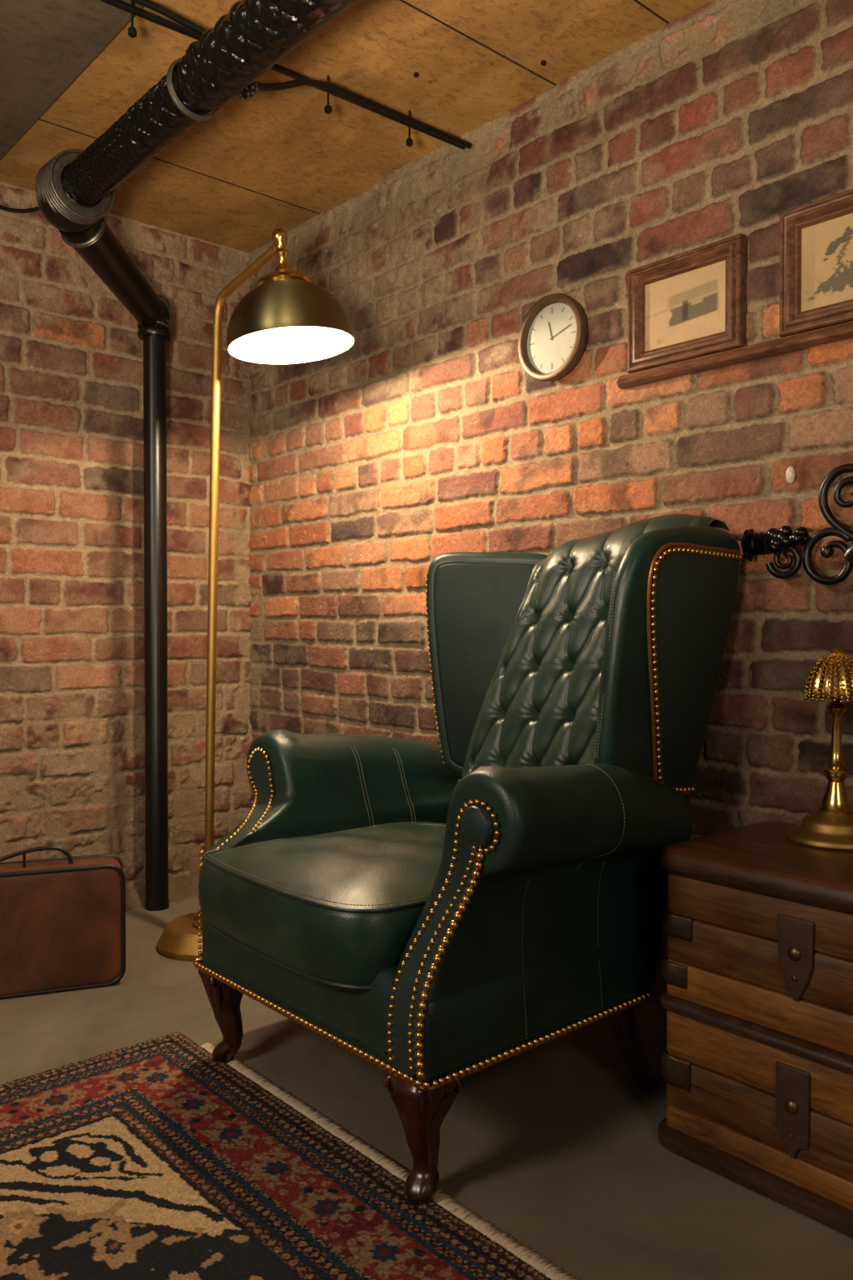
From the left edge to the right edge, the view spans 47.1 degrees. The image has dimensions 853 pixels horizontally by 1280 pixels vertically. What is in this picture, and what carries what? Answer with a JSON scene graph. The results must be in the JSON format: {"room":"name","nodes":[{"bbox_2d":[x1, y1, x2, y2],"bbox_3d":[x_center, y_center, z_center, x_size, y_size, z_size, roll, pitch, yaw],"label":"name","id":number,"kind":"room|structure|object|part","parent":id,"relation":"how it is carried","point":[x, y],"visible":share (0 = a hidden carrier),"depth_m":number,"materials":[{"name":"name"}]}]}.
{"room":"basement sitting room","nodes":[
{"label":"basement sitting room","id":0,"kind":"room"},
{"bbox_2d":[0,181,253,889],"bbox_3d":[-1.699,-0.261,2.702,2.820,2.340,0.025,-1,1,-41],"label":"wall","id":1,"kind":"structure","parent":0,"point":[72,691],"depth_m":3.25,"materials":[{"name":"brick"}]},
{"bbox_2d":[125,870,199,910],"bbox_3d":[-1.684,0.867,2.687,2.800,0.085,0.080,-1,1,-41],"label":"baseboard","id":2,"kind":"structure","parent":1,"relation":"attached to","point":[178,889],"depth_m":3.40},
{"bbox_2d":[0,0,715,253],"bbox_3d":[-0.658,-1.423,-0.068,5.350,0.132,6.000,-1,1,-41],"label":"ceiling","id":3,"kind":"structure","parent":0,"point":[283,145],"depth_m":2.50,"materials":[{"name":"brown wood"}]},
{"bbox_2d":[130,0,206,34],"bbox_3d":[-1.793,-1.336,1.036,3.502,0.035,0.031,-1,1,-41],"label":"conduit","id":4,"kind":"object","parent":3,"relation":"attached to","point":[149,4],"visible":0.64,"depth_m":2.12,"materials":[{"name":"black metal"}]},
{"bbox_2d":[38,118,319,214],"bbox_3d":[-0.706,-1.417,2.952,0.935,0.005,0.005,-1,1,-41],"label":"trim","id":5,"kind":"structure","parent":3,"relation":"attached to","point":[38,118],"depth_m":2.97,"materials":[{"name":"black"}]},
{"bbox_2d":[100,0,464,149],"bbox_3d":[-1.530,-1.341,1.339,4.295,0.095,0.043,-1,1,-41],"label":"conduit","id":6,"kind":"object","parent":3,"relation":"attached to","point":[132,32],"visible":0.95,"depth_m":2.35,"materials":[{"name":"black metal"}]},
{"bbox_2d":[413,71,419,77],"bbox_3d":[-0.026,-1.403,2.432,0.014,0.009,0.014,-1,1,-41],"label":"screw","id":7,"kind":"object","parent":3,"relation":"attached to","point":[416,74],"visible":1,"depth_m":2.43,"materials":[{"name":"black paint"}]},
{"bbox_2d":[399,0,556,85],"bbox_3d":[-0.023,-1.405,2.175,0.935,0.005,0.005,-1,1,-41],"label":"trim","id":8,"kind":"structure","parent":3,"relation":"attached to","point":[402,1],"depth_m":2.30,"materials":[{"name":"black"}]},
{"bbox_2d":[540,60,546,65],"bbox_3d":[0.285,-1.402,2.382,0.014,0.009,0.014,-1,1,-41],"label":"screw","id":9,"kind":"object","parent":3,"relation":"attached to","point":[543,62],"visible":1,"depth_m":2.38,"materials":[{"name":"black paint"}]},
{"bbox_2d":[633,0,669,24],"bbox_3d":[0.201,-1.401,1.920,0.935,0.005,0.005,-1,1,-41],"label":"trim","id":10,"kind":"structure","parent":3,"relation":"attached to","point":[636,1],"depth_m":2.18,"materials":[{"name":"black"}]},
{"bbox_2d":[0,895,852,1279],"bbox_3d":[-0.658,0.991,-0.031,5.350,0.080,6.000,-1,1,-41],"label":"floor","id":11,"kind":"structure","parent":0,"point":[555,1144],"depth_m":1.86,"materials":[{"name":"grey concrete"}]},
{"bbox_2d":[0,845,125,999],"bbox_3d":[-1.063,0.726,2.550,0.528,0.370,0.134,0,1,-21],"label":"suitcase","id":12,"kind":"object","parent":11,"relation":"on","point":[62,920],"visible":1,"depth_m":2.53,"materials":[{"name":"brown leather"}]},
{"bbox_3d":[-1.042,0.569,2.558,0.224,0.055,0.011,0,1,-21],"label":"handle","id":13,"kind":"part","parent":12,"relation":"part of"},
{"bbox_3d":[-1.085,0.749,2.608,0.528,0.322,0.013,0,1,-21],"label":"edge trim","id":14,"kind":"part","parent":12,"relation":"part of","materials":[{"name":"brown leather"}]},
{"bbox_2d":[35,0,356,910],"bbox_3d":[-0.807,-0.224,2.686,0.487,2.265,1.287,0,1,-21],"label":"pipe","id":15,"kind":"object","parent":11,"relation":"on","point":[75,189],"depth_m":2.71,"materials":[{"name":"black metal"}]},
{"bbox_2d":[0,205,39,213],"bbox_3d":[-1.241,-1.291,2.858,0.373,0.116,0.030,0,1,16],"label":"cable","id":16,"kind":"object","parent":15,"relation":"hanging from","point":[2,207],"visible":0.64,"depth_m":2.83,"materials":[{"name":"black paint"}]},
{"bbox_3d":[-0.419,-1.245,2.179,0.089,0.076,0.067,-1,1,-41],"label":"junction knob","id":17,"kind":"part","parent":15,"relation":"part of","materials":[{"name":"black metal"}]},
{"bbox_2d":[256,77,471,148],"bbox_3d":[-0.150,-1.310,2.466,0.048,0.128,0.734,1,1,45],"label":"conduit","id":18,"kind":"object","parent":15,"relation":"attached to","point":[301,82],"visible":0.84,"depth_m":2.45,"materials":[{"name":"black metal"}]},
{"bbox_2d":[156,227,354,961],"bbox_3d":[-0.489,-0.090,2.749,0.340,1.997,0.731,-1,1,-41],"label":"floor lamp","id":19,"kind":"object","parent":11,"relation":"on","point":[287,318],"visible":0.89,"depth_m":2.73,"materials":[{"name":"gold metal"}]},
{"bbox_3d":[-0.364,-0.845,2.591,0.064,0.090,0.064,-1,1,-41],"label":"bulb","id":20,"kind":"part","parent":19,"relation":"part of","materials":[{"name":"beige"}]},
{"bbox_3d":[-0.357,-0.852,2.591,0.337,0.186,0.337,-1,1,-41],"label":"lamp shade","id":21,"kind":"part","parent":19,"relation":"part of","materials":[{"name":"gold metal"}]},
{"bbox_2d":[0,1031,579,1279],"bbox_3d":[-0.468,0.924,1.261,1.245,0.013,1.655,-1,1,-41],"label":"patterned rug","id":22,"kind":"object","parent":11,"relation":"on","point":[158,1158],"visible":0.92,"depth_m":1.62,"materials":[{"name":"fabric"}]},
{"bbox_2d":[194,514,743,1205],"bbox_3d":[0.030,0.324,2.093,0.897,1.188,1.028,-1,1,-41],"label":"wingback armchair","id":23,"kind":"object","parent":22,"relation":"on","point":[435,912],"visible":1,"depth_m":1.86,"materials":[{"name":"green leather"}]},
{"bbox_3d":[-0.432,0.807,2.120,0.120,0.222,0.113,-1,1,-41],"label":"leg","id":24,"kind":"part","parent":23,"relation":"part of","materials":[{"name":"brown wood"}]},
{"bbox_2d":[198,822,445,990],"bbox_3d":[-0.069,0.499,2.031,0.659,0.190,0.610,-1,1,-41],"label":"seat cushion","id":25,"kind":"object","parent":23,"relation":"on","point":[339,905],"depth_m":1.80,"materials":[{"name":"green leather"}]},
{"bbox_3d":[-0.219,0.449,2.396,0.785,0.478,0.238,-1,1,-41],"label":"arm","id":26,"kind":"part","parent":23,"relation":"part of","materials":[{"name":"green leather"}]},
{"bbox_3d":[-0.006,0.814,1.612,0.115,0.222,0.118,-1,1,-41],"label":"leg","id":27,"kind":"part","parent":23,"relation":"part of","materials":[{"name":"brown wood"}]},
{"bbox_3d":[-0.011,0.625,2.033,0.625,0.152,0.744,-1,1,-41],"label":"seat","id":28,"kind":"part","parent":23,"relation":"part of","materials":[{"name":"green leather"}]},
{"bbox_3d":[0.258,0.450,1.764,0.697,0.495,0.221,-1,1,-41],"label":"arm","id":29,"kind":"part","parent":23,"relation":"part of","materials":[{"name":"green leather"}]},
{"bbox_3d":[0.416,0.807,1.982,0.141,0.225,0.042,-1,1,-41],"label":"leg","id":30,"kind":"part","parent":23,"relation":"part of","materials":[{"name":"brown wood"}]},
{"bbox_3d":[0.520,0.065,1.950,0.293,0.475,0.066,-1,1,-41],"label":"wing panel","id":31,"kind":"part","parent":23,"relation":"part of","materials":[{"name":"green leather"}]},
{"bbox_2d":[657,821,852,1238],"bbox_3d":[0.876,0.654,1.560,0.405,0.545,0.974,-1,1,-41],"label":"trunk","id":32,"kind":"object","parent":11,"relation":"on","point":[757,922],"visible":1,"depth_m":1.65,"materials":[{"name":"brown wood"}]},
{"bbox_3d":[0.877,0.404,1.558,0.402,0.045,0.968,-1,1,-41],"label":"lid","id":33,"kind":"part","parent":32,"relation":"part of","materials":[{"name":"brown wood"}]},
{"bbox_2d":[785,646,852,850],"bbox_3d":[0.768,0.195,1.833,0.176,0.364,0.176,-1,1,-41],"label":"table lamp","id":34,"kind":"object","parent":32,"relation":"on","point":[831,827],"visible":1,"depth_m":1.81,"materials":[{"name":"gold metal"}]},
{"bbox_3d":[0.768,0.066,1.832,0.109,0.082,0.109,-1,1,-41],"label":"lamp shade","id":35,"kind":"part","parent":34,"relation":"part of","materials":[{"name":"gold metal"}]},
{"bbox_3d":[0.768,0.202,1.834,0.064,0.250,0.064,-1,1,-41],"label":"stem","id":36,"kind":"part","parent":34,"relation":"part of","materials":[{"name":"gold metal"}]},
{"bbox_2d":[246,0,852,1035],"bbox_3d":[0.630,-0.253,2.161,0.033,2.340,3.920,-1,1,-41],"label":"wall","id":37,"kind":"structure","parent":0,"point":[429,437],"depth_m":2.44,"materials":[{"name":"brick"}]},
{"bbox_2d":[517,293,588,381],"bbox_3d":[0.319,-0.760,2.468,0.042,0.215,0.215,-1,1,-41],"label":"wall clock","id":38,"kind":"object","parent":37,"relation":"attached to","point":[553,333],"visible":1,"depth_m":2.46,"materials":[{"name":"brown"}]},
{"bbox_2d":[616,320,852,389],"bbox_3d":[0.819,-0.604,1.911,0.043,0.026,1.102,-1,1,-41],"label":"ledge","id":39,"kind":"object","parent":37,"relation":"attached to","point":[803,341],"visible":1,"depth_m":2.07,"materials":[{"name":"brown wood"}]},
{"bbox_2d":[627,233,746,373],"bbox_3d":[0.575,-0.743,2.187,0.030,0.237,0.294,-1,1,-41],"label":"framed picture","id":40,"kind":"object","parent":39,"relation":"on","point":[690,304],"visible":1,"depth_m":2.18,"materials":[{"name":"brown wood"}]},
{"bbox_2d":[645,260,725,351],"bbox_3d":[0.576,-0.743,2.188,0.001,0.155,0.212,-1,1,-41],"label":"photograph","id":41,"kind":"object","parent":40,"relation":"attached to","point":[691,305],"depth_m":2.18},
{"bbox_2d":[779,188,852,337],"bbox_3d":[0.841,-0.746,1.884,0.030,0.251,0.337,-1,1,-41],"label":"framed picture","id":42,"kind":"object","parent":39,"relation":"on","point":[817,237],"visible":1,"depth_m":1.95,"materials":[{"name":"brown wood"}]},
{"bbox_2d":[801,212,852,311],"bbox_3d":[0.842,-0.746,1.885,0.001,0.169,0.255,-1,1,-41],"label":"photograph","id":43,"kind":"object","parent":42,"relation":"attached to","point":[827,247],"depth_m":1.94},
{"bbox_2d":[785,466,794,483],"bbox_3d":[0.745,-0.339,2.007,0.008,0.035,0.019,-1,1,-41],"label":"plug","id":44,"kind":"object","parent":37,"relation":"attached to","point":[790,474],"visible":1,"depth_m":2.00,"materials":[{"name":"white plastic"}]},
{"bbox_2d":[740,463,852,584],"bbox_3d":[0.890,-0.220,1.795,0.070,0.231,0.648,-1,1,-43],"label":"iron bracket","id":45,"kind":"object","parent":37,"relation":"attached to","point":[776,542],"visible":1,"depth_m":1.92,"materials":[{"name":"black metal"}]},
{"bbox_3d":[0.689,-0.197,2.007,0.070,0.070,0.063,-1,1,-41],"label":"knurled arm","id":46,"kind":"part","parent":45,"relation":"part of"},
{"bbox_3d":[0.946,-0.167,1.716,0.044,0.058,0.434,-1,1,-41],"label":"rail","id":47,"kind":"part","parent":45,"relation":"part of","materials":[{"name":"metal"}]}
]}

